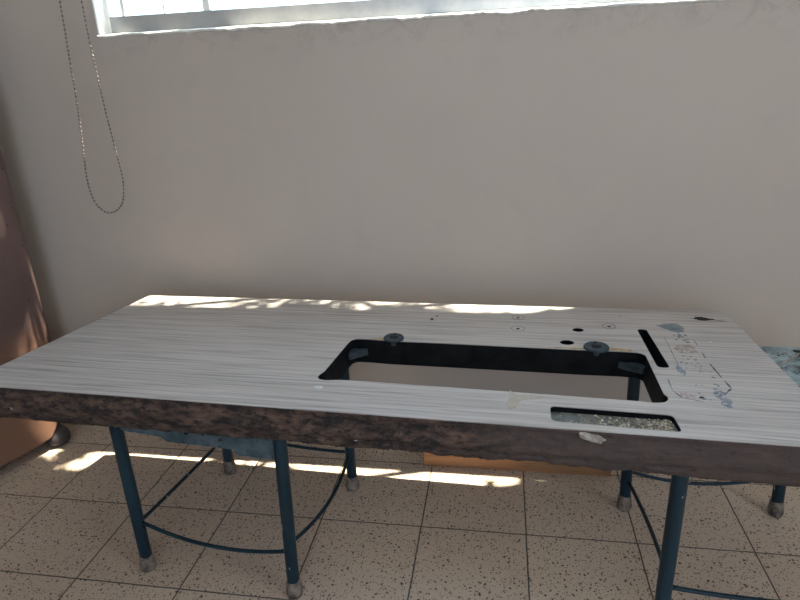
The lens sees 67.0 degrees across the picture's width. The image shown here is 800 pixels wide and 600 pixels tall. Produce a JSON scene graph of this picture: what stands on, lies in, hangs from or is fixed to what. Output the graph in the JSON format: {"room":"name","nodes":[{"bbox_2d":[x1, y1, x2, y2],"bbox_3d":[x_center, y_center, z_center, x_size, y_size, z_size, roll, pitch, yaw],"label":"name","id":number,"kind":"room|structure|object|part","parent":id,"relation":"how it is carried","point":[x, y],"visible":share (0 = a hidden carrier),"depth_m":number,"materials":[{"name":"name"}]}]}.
{"room":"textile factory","nodes":[
{"label":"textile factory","id":0,"kind":"room"},
{"bbox_2d":[0,0,799,402],"bbox_3d":[0.335,-0.930,1.322,4.400,2.850,0.100,1,21,9],"label":"wall","id":1,"kind":"structure","parent":0,"point":[643,156],"depth_m":1.55,"materials":[{"name":"paint"}]},
{"bbox_2d":[92,0,118,34],"bbox_3d":[-0.795,-1.373,1.346,0.004,1.442,0.100,1,21,9],"label":"trim","id":2,"kind":"structure","parent":1,"relation":"attached to","point":[98,5],"depth_m":1.56,"materials":[{"name":"white paint"}]},
{"bbox_2d":[103,0,650,33],"bbox_3d":[0.179,-1.359,1.186,1.976,1.438,0.018,1,21,9],"label":"window","id":3,"kind":"structure","parent":1,"relation":"in","point":[207,18],"depth_m":1.49,"materials":[{"name":"metal"}]},
{"bbox_3d":[-0.790,-1.375,1.346,0.012,1.438,0.018,1,21,9],"label":"jamb rail","id":4,"kind":"part","parent":3,"relation":"part of","materials":[{"name":"white paint"}]},
{"bbox_2d":[97,0,723,37],"bbox_3d":[0.209,-0.677,1.435,1.976,0.016,0.110,1,21,9],"label":"trim","id":5,"kind":"structure","parent":1,"relation":"attached to","point":[652,2],"depth_m":1.42,"materials":[{"name":"white paint"}]},
{"bbox_3d":[0.089,-2.077,0.825,2.026,0.075,0.088,1,21,9],"label":"roller blind","id":6,"kind":"object","parent":1,"relation":"attached to","visible":0},
{"bbox_2d":[59,0,124,213],"bbox_3d":[-0.837,-1.154,1.329,0.112,1.959,0.005,1,21,9],"label":"chain","id":7,"kind":"object","parent":6,"relation":"hanging from","point":[81,1],"visible":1,"depth_m":1.57,"materials":[{"name":"metal"}]},
{"bbox_2d":[0,423,799,599],"bbox_3d":[0.070,1.181,-0.076,4.400,0.100,4.250,1,21,9],"label":"floor","id":8,"kind":"structure","parent":0,"point":[411,529],"depth_m":1.46,"materials":[{"name":"tile"}]},
{"bbox_2d":[0,150,70,466],"bbox_3d":[-1.368,0.001,1.326,0.166,1.250,1.011,10,24,30],"label":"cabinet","id":9,"kind":"object","parent":8,"relation":"on","point":[23,324],"visible":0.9,"depth_m":1.70,"materials":[{"name":"wood"}]},
{"bbox_2d":[108,368,358,599],"bbox_3d":[-0.358,0.356,1.424,0.406,0.430,0.398,3,21,14],"label":"stool","id":10,"kind":"object","parent":8,"relation":"on","point":[277,450],"visible":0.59,"depth_m":1.26,"materials":[{"name":"blue paint"}]},
{"bbox_3d":[-0.581,0.404,1.303,0.028,0.408,0.026,1,21,9],"label":"leg","id":11,"kind":"part","parent":10,"relation":"part of","materials":[{"name":"blue paint"}]},
{"bbox_3d":[-0.408,0.263,1.202,0.350,0.085,0.004,3,21,14],"label":"rail","id":12,"kind":"part","parent":10,"relation":"part of","materials":[{"name":"metal"}]},
{"bbox_3d":[-0.492,0.278,1.630,0.038,0.408,0.026,1,21,9],"label":"leg","id":13,"kind":"part","parent":10,"relation":"part of","materials":[{"name":"blue paint"}]},
{"bbox_3d":[-0.228,0.421,1.214,0.039,0.408,0.026,1,21,9],"label":"leg","id":14,"kind":"part","parent":10,"relation":"part of","materials":[{"name":"blue paint"}]},
{"bbox_3d":[-0.134,0.295,1.540,0.028,0.408,0.026,1,21,9],"label":"leg","id":15,"kind":"part","parent":10,"relation":"part of","materials":[{"name":"blue paint"}]},
{"bbox_2d":[0,295,799,486],"bbox_3d":[-0.050,0.137,1.297,1.587,0.087,0.554,2,21,11],"label":"tabletop","id":16,"kind":"object","parent":10,"relation":"on","point":[262,368],"visible":1,"depth_m":1.17,"materials":[{"name":"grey wood"}]},
{"bbox_2d":[559,412,675,430],"bbox_3d":[0.355,0.203,0.994,0.183,0.005,0.049,2,21,13],"label":"debris","id":17,"kind":"object","parent":16,"relation":"on","point":[671,426],"visible":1,"depth_m":0.99,"materials":[{"name":"grey"}]},
{"bbox_2d":[424,452,610,476],"bbox_3d":[0.316,0.422,1.658,0.502,0.085,0.035,1,21,9],"label":"wooden plank","id":18,"kind":"object","parent":8,"relation":"on","point":[429,459],"visible":0.37,"depth_m":1.65,"materials":[{"name":"brown wood"}]},
{"bbox_2d":[617,346,799,599],"bbox_3d":[0.683,0.386,1.216,0.405,0.432,0.483,1,21,9],"label":"stool","id":19,"kind":"object","parent":8,"relation":"on","point":[787,359],"visible":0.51,"depth_m":1.20,"materials":[{"name":"blue paint"}]},
{"bbox_3d":[0.542,0.308,1.423,0.034,0.408,0.026,1,21,9],"label":"leg","id":20,"kind":"part","parent":19,"relation":"part of","materials":[{"name":"blue paint"}]},
{"bbox_3d":[0.468,0.450,1.054,0.026,0.408,0.026,1,21,9],"label":"leg","id":21,"kind":"part","parent":19,"relation":"part of","materials":[{"name":"blue paint"}]},
{"bbox_3d":[0.886,0.308,1.382,0.044,0.409,0.026,1,21,9],"label":"leg","id":22,"kind":"part","parent":19,"relation":"part of","materials":[{"name":"blue paint"}]}
]}

